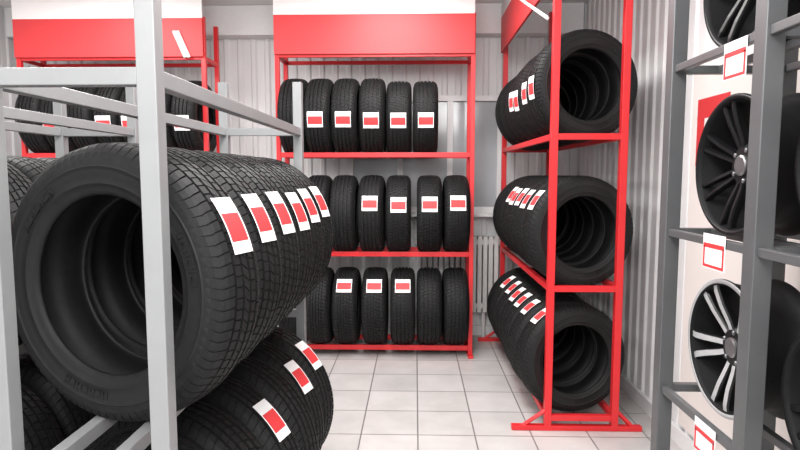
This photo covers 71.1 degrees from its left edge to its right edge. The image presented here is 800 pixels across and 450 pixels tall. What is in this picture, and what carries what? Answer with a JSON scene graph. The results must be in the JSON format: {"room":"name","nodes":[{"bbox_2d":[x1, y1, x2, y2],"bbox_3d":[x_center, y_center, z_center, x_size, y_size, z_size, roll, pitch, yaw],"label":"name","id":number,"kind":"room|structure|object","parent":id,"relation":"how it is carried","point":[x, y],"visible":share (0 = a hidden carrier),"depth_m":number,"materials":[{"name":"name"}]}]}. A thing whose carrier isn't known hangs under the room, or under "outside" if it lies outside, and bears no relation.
{"room":"tire shop","nodes":[
{"label":"tire shop","id":0,"kind":"room"},
{"bbox_2d":[0,7,21,155],"bbox_3d":[-3.684,-0.169,1.902,0.093,3.000,6.820,0,5,2],"label":"wall","id":1,"kind":"structure","parent":0,"point":[13,140],"depth_m":5.09,"materials":[{"name":"white metal"}]},
{"bbox_2d":[7,163,31,345],"bbox_3d":[-1.422,0.102,1.846,0.672,0.672,0.176,2,5,18],"label":"tire","id":2,"kind":"object","parent":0,"point":[18,183],"depth_m":1.75,"materials":[{"name":"black rubber"}]},
{"bbox_2d":[21,383,64,449],"bbox_3d":[-1.422,0.846,1.912,0.672,0.672,0.176,2,5,18],"label":"tire","id":3,"kind":"object","parent":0,"point":[42,431],"depth_m":1.83,"materials":[{"name":"black rubber"}]},
{"bbox_2d":[278,307,307,339],"bbox_3d":[-0.884,0.687,4.822,0.203,0.656,0.656,0,5,2],"label":"tire","id":4,"kind":"object","parent":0,"point":[289,323],"depth_m":4.52,"materials":[{"name":"black rubber"}]},
{"bbox_2d":[0,0,587,7],"bbox_3d":[-1.050,-1.711,1.744,5.400,0.100,6.920,0,5,2],"label":"ceiling","id":5,"kind":"structure","parent":0,"point":[3,3],"depth_m":4.88,"materials":[{"name":"paint"}]},
{"bbox_2d":[23,37,578,324],"bbox_3d":[-0.959,-0.467,5.260,5.200,3.000,0.093,0,5,2],"label":"wall","id":6,"kind":"structure","parent":0,"point":[248,65],"depth_m":5.15,"materials":[{"name":"metal"}]},
{"bbox_2d":[5,2,583,38],"bbox_3d":[-0.963,-1.820,5.019,5.140,0.258,0.146,0,5,2],"label":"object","id":7,"kind":"structure","parent":6,"relation":"attached to","point":[232,21],"depth_m":4.95,"materials":[{"name":"paint"}]},
{"bbox_2d":[277,324,495,334],"bbox_3d":[-0.961,0.987,5.331,5.100,0.089,0.021,0,5,2],"label":"baseboard","id":8,"kind":"structure","parent":6,"relation":"attached to","point":[476,329],"depth_m":5.28,"materials":[{"name":"grey"}]},
{"bbox_2d":[348,95,501,216],"bbox_3d":[0.227,-0.626,5.081,1.500,1.090,0.170,0,5,2],"label":"window","id":9,"kind":"structure","parent":6,"relation":"in","point":[452,109],"depth_m":5.14,"materials":[{"name":"grey glass"}]},
{"bbox_2d":[307,335,680,449],"bbox_3d":[-1.050,1.377,2.018,5.400,0.100,6.920,0,5,2],"label":"floor","id":10,"kind":"structure","parent":0,"point":[383,399],"depth_m":3.63,"materials":[{"name":"tile"}]},
{"bbox_2d":[4,87,138,354],"bbox_3d":[-1.420,0.370,1.939,0.380,1.919,1.480,0,5,2],"label":"rack","id":11,"kind":"object","parent":10,"relation":"on","point":[64,127],"visible":0.34,"depth_m":2.41,"materials":[{"name":"grey metal"}]},
{"bbox_2d":[7,156,49,182],"bbox_3d":[-1.416,0.083,2.058,0.672,0.672,0.176,2,5,18],"label":"tire","id":12,"kind":"object","parent":11,"relation":"on","point":[31,168],"depth_m":1.95,"materials":[{"name":"black rubber"}]},
{"bbox_2d":[34,157,57,163],"bbox_3d":[-1.410,0.065,2.270,0.672,0.672,0.176,2,5,18],"label":"tire","id":13,"kind":"object","parent":11,"relation":"on","point":[48,160],"depth_m":2.17,"materials":[{"name":"black rubber"}]},
{"bbox_2d":[11,0,219,157],"bbox_3d":[-2.366,-0.409,4.830,1.578,2.959,0.445,0,5,2],"label":"rack","id":14,"kind":"object","parent":10,"relation":"on","point":[44,31],"visible":0.36,"depth_m":4.55,"materials":[{"name":"red metal"}]},
{"bbox_2d":[15,95,54,152],"bbox_3d":[-3.006,-0.905,4.808,0.203,0.640,0.640,0,5,2],"label":"tire","id":15,"kind":"object","parent":14,"relation":"on","point":[37,143],"depth_m":4.55,"materials":[{"name":"black rubber"}]},
{"bbox_2d":[41,87,78,151],"bbox_3d":[-2.794,-0.904,4.801,0.203,0.640,0.642,0,5,2],"label":"tire","id":16,"kind":"object","parent":14,"relation":"on","point":[46,106],"depth_m":4.54,"materials":[{"name":"black rubber"}]},
{"bbox_2d":[66,87,99,147],"bbox_3d":[-2.582,-0.904,4.797,0.203,0.640,0.640,0,5,2],"label":"tire","id":17,"kind":"object","parent":14,"relation":"on","point":[76,112],"depth_m":4.54,"materials":[{"name":"black rubber"}]},
{"bbox_2d":[93,87,124,142],"bbox_3d":[-2.370,-0.903,4.790,0.203,0.640,0.642,0,5,1],"label":"tire","id":18,"kind":"object","parent":14,"relation":"on","point":[114,93],"depth_m":4.52,"materials":[{"name":"black rubber"}]},
{"bbox_2d":[119,89,127,142],"bbox_3d":[-2.158,-0.903,4.784,0.203,0.640,0.642,0,5,2],"label":"tire","id":19,"kind":"object","parent":14,"relation":"on","point":[122,119],"depth_m":4.49,"materials":[{"name":"black rubber"}]},
{"bbox_2d":[165,93,178,147],"bbox_3d":[-1.946,-0.902,4.780,0.203,0.640,0.640,0,5,2],"label":"tire","id":20,"kind":"object","parent":14,"relation":"on","point":[171,142],"depth_m":4.53,"materials":[{"name":"black rubber"}]},
{"bbox_2d":[171,80,216,151],"bbox_3d":[-1.735,-0.902,4.773,0.203,0.640,0.642,0,5,2],"label":"tire","id":21,"kind":"object","parent":14,"relation":"on","point":[188,139],"depth_m":4.54,"materials":[{"name":"black rubber"}]},
{"bbox_2d":[0,0,306,449],"bbox_3d":[-0.655,0.371,1.919,0.380,1.919,1.480,0,5,2],"label":"rack","id":22,"kind":"object","parent":10,"relation":"on","point":[150,79],"visible":0.73,"depth_m":1.17,"materials":[{"name":"grey metal"}]},
{"bbox_2d":[19,353,96,446],"bbox_3d":[-1.416,0.828,2.124,0.672,0.672,0.176,2,5,18],"label":"tire","id":23,"kind":"object","parent":22,"relation":"on","point":[69,416],"depth_m":1.98,"materials":[{"name":"black rubber"}]},
{"bbox_2d":[11,142,259,421],"bbox_3d":[-0.675,0.140,1.398,0.684,0.684,0.176,2,5,18],"label":"tire","id":24,"kind":"object","parent":22,"relation":"on","point":[59,325],"depth_m":1.33,"materials":[{"name":"black rubber"}]},
{"bbox_2d":[84,429,203,449],"bbox_3d":[-0.661,0.886,1.464,0.684,0.684,0.176,2,5,19],"label":"tire","id":25,"kind":"object","parent":22,"relation":"on","point":[112,442],"depth_m":1.44,"materials":[{"name":"black rubber"}]},
{"bbox_2d":[91,401,262,449],"bbox_3d":[-0.660,0.867,1.676,0.684,0.684,0.176,2,5,19],"label":"tire","id":26,"kind":"object","parent":22,"relation":"on","point":[205,425],"depth_m":1.59,"materials":[{"name":"black rubber"}]},
{"bbox_2d":[86,147,281,363],"bbox_3d":[-0.666,0.121,1.610,0.684,0.684,0.176,2,5,18],"label":"tire","id":27,"kind":"object","parent":22,"relation":"on","point":[114,299],"depth_m":1.60,"materials":[{"name":"black rubber"}]},
{"bbox_2d":[127,150,299,340],"bbox_3d":[-0.654,0.102,1.822,0.684,0.684,0.176,2,5,18],"label":"tire","id":28,"kind":"object","parent":22,"relation":"on","point":[281,218],"depth_m":1.74,"materials":[{"name":"black rubber"}]},
{"bbox_2d":[170,153,312,320],"bbox_3d":[-0.646,0.084,2.034,0.684,0.684,0.176,2,5,18],"label":"tire","id":29,"kind":"object","parent":22,"relation":"on","point":[297,212],"depth_m":1.94,"materials":[{"name":"black rubber"}]},
{"bbox_2d":[198,376,299,449],"bbox_3d":[-0.647,0.848,1.888,0.684,0.684,0.176,2,5,18],"label":"tire","id":30,"kind":"object","parent":22,"relation":"on","point":[233,396],"depth_m":1.77,"materials":[{"name":"black rubber"}]},
{"bbox_2d":[229,356,318,449],"bbox_3d":[-0.635,0.830,2.100,0.684,0.684,0.176,2,5,18],"label":"tire","id":31,"kind":"object","parent":22,"relation":"on","point":[259,375],"depth_m":1.99,"materials":[{"name":"black rubber"}]},
{"bbox_2d":[241,155,323,306],"bbox_3d":[-0.637,0.065,2.246,0.684,0.684,0.176,2,5,18],"label":"tire","id":32,"kind":"object","parent":22,"relation":"on","point":[312,214],"depth_m":2.14,"materials":[{"name":"black rubber"}]},
{"bbox_2d":[248,341,323,449],"bbox_3d":[-0.644,0.811,2.313,0.684,0.684,0.176,2,5,19],"label":"tire","id":33,"kind":"object","parent":22,"relation":"on","point":[270,354],"depth_m":2.21,"materials":[{"name":"black rubber"}]},
{"bbox_2d":[259,157,332,295],"bbox_3d":[-0.625,0.046,2.458,0.684,0.684,0.176,2,5,18],"label":"tire","id":34,"kind":"object","parent":22,"relation":"on","point":[325,218],"depth_m":2.36,"materials":[{"name":"black rubber"}]},
{"bbox_2d":[263,327,333,444],"bbox_3d":[-0.630,0.792,2.525,0.684,0.684,0.177,2,5,18],"label":"tire","id":35,"kind":"object","parent":22,"relation":"on","point":[287,341],"depth_m":2.41,"materials":[{"name":"black rubber"}]},
{"bbox_2d":[273,0,475,358],"bbox_3d":[-0.198,-0.398,4.703,1.611,2.959,0.445,0,5,2],"label":"rack","id":36,"kind":"object","parent":10,"relation":"on","point":[301,28],"visible":0.74,"depth_m":4.43,"materials":[{"name":"red metal"}]},
{"bbox_2d":[277,79,309,151],"bbox_3d":[-0.859,-0.893,4.681,0.201,0.640,0.640,0,5,2],"label":"tire","id":37,"kind":"object","parent":36,"relation":"on","point":[285,97],"depth_m":4.42,"materials":[{"name":"black rubber"}]},
{"bbox_2d":[304,78,334,151],"bbox_3d":[-0.649,-0.893,4.674,0.201,0.640,0.642,0,5,2],"label":"tire","id":38,"kind":"object","parent":36,"relation":"on","point":[318,92],"depth_m":4.41,"materials":[{"name":"black rubber"}]},
{"bbox_2d":[306,267,334,343],"bbox_3d":[-0.674,0.687,4.816,0.203,0.656,0.656,0,5,1],"label":"tire","id":39,"kind":"object","parent":36,"relation":"on","point":[319,330],"depth_m":4.53,"materials":[{"name":"black rubber"}]},
{"bbox_2d":[309,175,332,247],"bbox_3d":[-0.674,-0.095,4.747,0.203,0.656,0.656,0,5,1],"label":"tire","id":40,"kind":"object","parent":36,"relation":"on","point":[323,183],"depth_m":4.55,"materials":[{"name":"black rubber"}]},
{"bbox_2d":[329,175,358,250],"bbox_3d":[-0.459,-0.094,4.741,0.203,0.656,0.656,0,5,1],"label":"tire","id":41,"kind":"object","parent":36,"relation":"on","point":[343,202],"depth_m":4.47,"materials":[{"name":"black rubber"}]},
{"bbox_2d":[331,78,360,151],"bbox_3d":[-0.434,-0.892,4.668,0.201,0.640,0.642,0,5,2],"label":"tire","id":42,"kind":"object","parent":36,"relation":"on","point":[345,92],"depth_m":4.40,"materials":[{"name":"black rubber"}]},
{"bbox_2d":[332,267,361,343],"bbox_3d":[-0.449,0.688,4.810,0.203,0.656,0.656,0,5,1],"label":"tire","id":43,"kind":"object","parent":36,"relation":"on","point":[347,283],"depth_m":4.54,"materials":[{"name":"black rubber"}]},
{"bbox_2d":[357,175,385,250],"bbox_3d":[-0.229,-0.094,4.735,0.203,0.656,0.656,0,5,2],"label":"tire","id":44,"kind":"object","parent":36,"relation":"on","point":[371,205],"depth_m":4.46,"materials":[{"name":"black rubber"}]},
{"bbox_2d":[359,78,386,151],"bbox_3d":[-0.219,-0.892,4.663,0.201,0.640,0.642,0,5,1],"label":"tire","id":45,"kind":"object","parent":36,"relation":"on","point":[372,94],"depth_m":4.39,"materials":[{"name":"black rubber"}]},
{"bbox_2d":[361,267,388,343],"bbox_3d":[-0.209,0.688,4.804,0.203,0.656,0.656,0,5,1],"label":"tire","id":46,"kind":"object","parent":36,"relation":"on","point":[374,297],"depth_m":4.53,"materials":[{"name":"black rubber"}]},
{"bbox_2d":[385,175,410,250],"bbox_3d":[-0.009,-0.093,4.729,0.203,0.656,0.657,0,5,1],"label":"tire","id":47,"kind":"object","parent":36,"relation":"on","point":[398,187],"depth_m":4.45,"materials":[{"name":"black rubber"}]},
{"bbox_2d":[386,81,411,151],"bbox_3d":[-0.004,-0.879,4.658,0.201,0.617,0.620,0,5,1],"label":"tire","id":48,"kind":"object","parent":36,"relation":"on","point":[398,94],"depth_m":4.39,"materials":[{"name":"black rubber"}]},
{"bbox_2d":[390,267,414,343],"bbox_3d":[0.026,0.689,4.798,0.203,0.656,0.656,0,5,1],"label":"tire","id":49,"kind":"object","parent":36,"relation":"on","point":[402,288],"depth_m":4.52,"materials":[{"name":"black rubber"}]},
{"bbox_2d":[413,81,437,151],"bbox_3d":[0.211,-0.878,4.652,0.201,0.617,0.620,0,5,2],"label":"tire","id":50,"kind":"object","parent":36,"relation":"on","point":[425,94],"depth_m":4.39,"materials":[{"name":"black rubber"}]},
{"bbox_2d":[417,175,441,251],"bbox_3d":[0.246,-0.093,4.722,0.203,0.656,0.656,0,5,2],"label":"tire","id":51,"kind":"object","parent":36,"relation":"on","point":[429,188],"depth_m":4.44,"materials":[{"name":"black rubber"}]},
{"bbox_2d":[417,267,441,344],"bbox_3d":[0.246,0.689,4.792,0.203,0.656,0.656,0,5,1],"label":"tire","id":52,"kind":"object","parent":36,"relation":"on","point":[429,282],"depth_m":4.51,"materials":[{"name":"black rubber"}]},
{"bbox_2d":[442,267,468,344],"bbox_3d":[0.466,0.690,4.786,0.203,0.656,0.656,0,5,2],"label":"tire","id":53,"kind":"object","parent":36,"relation":"on","point":[455,287],"depth_m":4.51,"materials":[{"name":"black rubber"}]},
{"bbox_2d":[442,175,470,251],"bbox_3d":[0.466,-0.092,4.717,0.203,0.656,0.656,0,5,2],"label":"tire","id":54,"kind":"object","parent":36,"relation":"on","point":[456,205],"depth_m":4.44,"materials":[{"name":"black rubber"}]},
{"bbox_2d":[415,235,499,336],"bbox_3d":[0.526,0.571,5.158,0.780,0.949,0.100,0,5,2],"label":"radiator","id":55,"kind":"object","parent":10,"relation":"on","point":[485,267],"visible":0.27,"depth_m":5.09,"materials":[{"name":"metal"}]},
{"bbox_2d":[478,0,641,431],"bbox_3d":[1.064,-0.346,4.068,0.760,2.969,1.820,0,5,2],"label":"rack","id":56,"kind":"object","parent":10,"relation":"on","point":[514,13],"visible":0.73,"depth_m":3.24,"materials":[{"name":"red metal"}]},
{"bbox_2d":[487,267,537,322],"bbox_3d":[1.068,0.689,4.741,0.665,0.665,0.187,-1,5,-9],"label":"tire","id":57,"kind":"object","parent":56,"relation":"on","point":[500,280],"depth_m":4.67,"materials":[{"name":"black rubber"}]},
{"bbox_2d":[490,272,544,336],"bbox_3d":[1.057,0.708,4.524,0.665,0.665,0.187,-1,5,-10],"label":"tire","id":58,"kind":"object","parent":56,"relation":"on","point":[511,280],"depth_m":4.44,"materials":[{"name":"black rubber"}]},
{"bbox_2d":[493,175,558,241],"bbox_3d":[1.110,-0.078,4.671,0.669,0.669,0.187,-1,5,-9],"label":"tire","id":59,"kind":"object","parent":56,"relation":"on","point":[501,193],"depth_m":4.63,"materials":[{"name":"black rubber"}]},
{"bbox_2d":[495,81,560,150],"bbox_3d":[1.103,-0.930,4.596,0.640,0.640,0.187,-1,5,-9],"label":"tire","id":60,"kind":"object","parent":56,"relation":"on","point":[501,128],"depth_m":4.55,"materials":[{"name":"black rubber"}]},
{"bbox_2d":[495,276,566,347],"bbox_3d":[1.062,0.727,4.306,0.665,0.665,0.187,-1,5,-9],"label":"tire","id":61,"kind":"object","parent":56,"relation":"on","point":[557,338],"depth_m":4.25,"materials":[{"name":"black rubber"}]},
{"bbox_2d":[496,175,567,254],"bbox_3d":[1.095,-0.059,4.455,0.669,0.669,0.187,-1,5,-10],"label":"tire","id":62,"kind":"object","parent":56,"relation":"on","point":[562,223],"depth_m":4.42,"materials":[{"name":"black rubber"}]},
{"bbox_2d":[500,77,568,149],"bbox_3d":[1.105,-0.911,4.379,0.640,0.640,0.187,-1,5,-10],"label":"tire","id":63,"kind":"object","parent":56,"relation":"on","point":[563,97],"depth_m":4.36,"materials":[{"name":"black rubber"}]},
{"bbox_2d":[502,175,574,249],"bbox_3d":[1.105,-0.040,4.237,0.669,0.669,0.187,-1,5,-8],"label":"tire","id":64,"kind":"object","parent":56,"relation":"on","point":[571,218],"depth_m":4.33,"materials":[{"name":"black rubber"}]},
{"bbox_2d":[499,282,578,361],"bbox_3d":[1.055,0.747,4.089,0.665,0.665,0.187,-1,5,-9],"label":"tire","id":65,"kind":"object","parent":56,"relation":"on","point":[565,343],"depth_m":4.06,"materials":[{"name":"black rubber"}]},
{"bbox_2d":[505,76,575,148],"bbox_3d":[1.102,-0.891,4.162,0.640,0.640,0.187,-1,5,-10],"label":"tire","id":66,"kind":"object","parent":56,"relation":"on","point":[570,92],"depth_m":4.19,"materials":[{"name":"black rubber"}]},
{"bbox_2d":[502,288,583,372],"bbox_3d":[1.039,0.766,3.872,0.665,0.665,0.187,-1,5,-9],"label":"tire","id":67,"kind":"object","parent":56,"relation":"on","point":[571,355],"depth_m":3.84,"materials":[{"name":"black rubber"}]},
{"bbox_2d":[505,176,582,256],"bbox_3d":[1.089,-0.020,4.020,0.669,0.669,0.187,-1,5,-9],"label":"tire","id":68,"kind":"object","parent":56,"relation":"on","point":[575,235],"depth_m":4.11,"materials":[{"name":"black rubber"}]},
{"bbox_2d":[509,68,584,146],"bbox_3d":[1.087,-0.872,3.945,0.642,0.640,0.187,-1,5,-10],"label":"tire","id":69,"kind":"object","parent":56,"relation":"on","point":[578,88],"depth_m":4.02,"materials":[{"name":"black rubber"}]},
{"bbox_2d":[509,175,591,264],"bbox_3d":[1.078,-0.001,3.803,0.669,0.669,0.187,-1,5,-10],"label":"tire","id":70,"kind":"object","parent":56,"relation":"on","point":[586,231],"depth_m":3.89,"materials":[{"name":"black rubber"}]},
{"bbox_2d":[507,294,595,384],"bbox_3d":[1.033,0.785,3.655,0.665,0.665,0.187,-1,5,-9],"label":"tire","id":71,"kind":"object","parent":56,"relation":"on","point":[585,360],"depth_m":3.61,"materials":[{"name":"black rubber"}]},
{"bbox_2d":[513,56,597,144],"bbox_3d":[1.075,-0.853,3.728,0.642,0.640,0.187,-1,5,-9],"label":"tire","id":72,"kind":"object","parent":56,"relation":"on","point":[588,82],"depth_m":3.71,"materials":[{"name":"black rubber"}]},
{"bbox_2d":[515,175,603,271],"bbox_3d":[1.072,0.018,3.586,0.669,0.669,0.187,-1,5,-10],"label":"tire","id":73,"kind":"object","parent":56,"relation":"on","point":[596,236],"depth_m":3.66,"materials":[{"name":"black rubber"}]},
{"bbox_2d":[521,54,607,143],"bbox_3d":[1.083,-0.833,3.510,0.642,0.640,0.187,-1,5,-9],"label":"tire","id":74,"kind":"object","parent":56,"relation":"on","point":[593,66],"depth_m":3.56,"materials":[{"name":"black rubber"}]},
{"bbox_2d":[516,301,624,411],"bbox_3d":[1.045,0.804,3.438,0.665,0.665,0.187,-1,5,-10],"label":"tire","id":75,"kind":"object","parent":56,"relation":"on","point":[592,388],"depth_m":3.36,"materials":[{"name":"black rubber"}]},
{"bbox_2d":[522,175,632,284],"bbox_3d":[1.068,0.037,3.369,0.669,0.669,0.187,-1,5,-10],"label":"tire","id":76,"kind":"object","parent":56,"relation":"on","point":[600,266],"depth_m":3.29,"materials":[{"name":"black rubber"}]},
{"bbox_2d":[528,29,637,141],"bbox_3d":[1.073,-0.814,3.293,0.642,0.640,0.187,-1,5,-10],"label":"tire","id":77,"kind":"object","parent":56,"relation":"on","point":[605,49],"depth_m":3.22,"materials":[{"name":"black rubber"}]},
{"bbox_2d":[650,0,799,449],"bbox_3d":[1.215,0.060,1.582,0.455,2.599,1.165,0,5,2],"label":"rack","id":78,"kind":"object","parent":10,"relation":"on","point":[774,59],"visible":0.77,"depth_m":1.62,"materials":[{"name":"grey metal"}]},
{"bbox_2d":[693,415,715,449],"bbox_3d":[0.998,0.706,1.839,0.002,0.112,0.130,0,5,2],"label":"price card","id":79,"kind":"object","parent":78,"relation":"attached to","point":[704,436],"visible":1,"depth_m":1.84,"materials":[{"name":"white paper"}]},
{"bbox_2d":[702,233,725,272],"bbox_3d":[0.998,0.087,1.784,0.002,0.112,0.130,0,5,2],"label":"price card","id":80,"kind":"object","parent":78,"relation":"attached to","point":[714,246],"visible":1,"depth_m":1.78,"materials":[{"name":"white paper"}]},
{"bbox_2d":[723,35,747,81],"bbox_3d":[0.997,-0.493,1.667,0.002,0.112,0.120,0,5,2],"label":"price card","id":81,"kind":"object","parent":78,"relation":"attached to","point":[735,52],"visible":1,"depth_m":1.66,"materials":[{"name":"white paper"}]},
{"bbox_2d":[688,279,799,419],"bbox_3d":[1.175,0.413,1.883,0.190,0.462,0.462,0,5,2],"label":"alloy wheel","id":82,"kind":"object","parent":78,"relation":"on","point":[713,325],"visible":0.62,"depth_m":1.91,"materials":[{"name":"metal"}]},
{"bbox_2d":[695,93,799,235],"bbox_3d":[1.175,-0.194,1.829,0.190,0.462,0.462,0,5,2],"label":"alloy wheel","id":83,"kind":"object","parent":78,"relation":"on","point":[722,152],"visible":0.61,"depth_m":1.86,"materials":[{"name":"black metal"}]},
{"bbox_2d":[703,0,799,46],"bbox_3d":[1.175,-0.797,1.776,0.190,0.462,0.462,0,5,2],"label":"alloy wheel","id":84,"kind":"object","parent":78,"relation":"on","point":[726,21],"visible":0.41,"depth_m":1.91,"materials":[{"name":"black metal"}]},
{"bbox_2d":[781,334,799,449],"bbox_3d":[1.160,0.461,1.345,0.190,0.462,0.462,0,5,2],"label":"alloy wheel","id":85,"kind":"object","parent":78,"relation":"on","point":[790,382],"visible":1,"depth_m":1.55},
{"bbox_2d":[795,136,799,203],"bbox_3d":[1.160,-0.147,1.292,0.190,0.462,0.462,0,5,2],"label":"alloy wheel","id":86,"kind":"object","parent":78,"relation":"on","point":[797,158],"visible":1,"depth_m":1.51,"materials":[{"name":"black metal"}]},
{"bbox_2d":[575,0,753,440],"bbox_3d":[1.581,-0.156,1.762,0.093,3.000,6.820,0,5,2],"label":"wall","id":87,"kind":"structure","parent":0,"point":[650,17],"depth_m":3.63,"materials":[{"name":"white metal"}]},
{"bbox_2d":[620,373,695,449],"bbox_3d":[1.523,1.294,1.877,0.021,0.089,6.750,0,5,2],"label":"baseboard","id":88,"kind":"structure","parent":87,"relation":"attached to","point":[683,441],"depth_m":3.52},
{"bbox_2d":[678,408,694,437],"bbox_3d":[1.557,1.070,3.035,0.014,0.089,0.176,0,5,2],"label":"poster","id":89,"kind":"object","parent":87,"relation":"attached to","point":[684,420],"depth_m":3.03,"materials":[{"name":"white plastic"}]},
{"bbox_2d":[679,392,732,438],"bbox_3d":[1.553,0.919,2.848,0.014,0.107,0.521,0,5,2],"label":"poster","id":90,"kind":"object","parent":87,"relation":"attached to","point":[696,400],"depth_m":2.82,"materials":[{"name":"white plastic"}]},
{"bbox_2d":[680,240,741,381],"bbox_3d":[1.553,0.497,2.811,0.014,0.787,0.521,0,5,2],"label":"poster","id":91,"kind":"object","parent":87,"relation":"attached to","point":[696,275],"depth_m":2.96,"materials":[{"name":"white paper"}]},
{"bbox_2d":[687,75,751,227],"bbox_3d":[1.553,-0.365,2.734,0.014,0.805,0.521,0,5,2],"label":"poster","id":92,"kind":"object","parent":87,"relation":"attached to","point":[711,93],"depth_m":2.88,"materials":[{"name":"white paper"}]},
{"bbox_2d":[785,264,799,291],"bbox_3d":[1.537,0.205,2.183,0.014,0.093,0.089,0,5,2],"label":"poster","id":93,"kind":"object","parent":87,"relation":"attached to","point":[792,273],"depth_m":2.18,"materials":[{"name":"white paper"}]}
]}

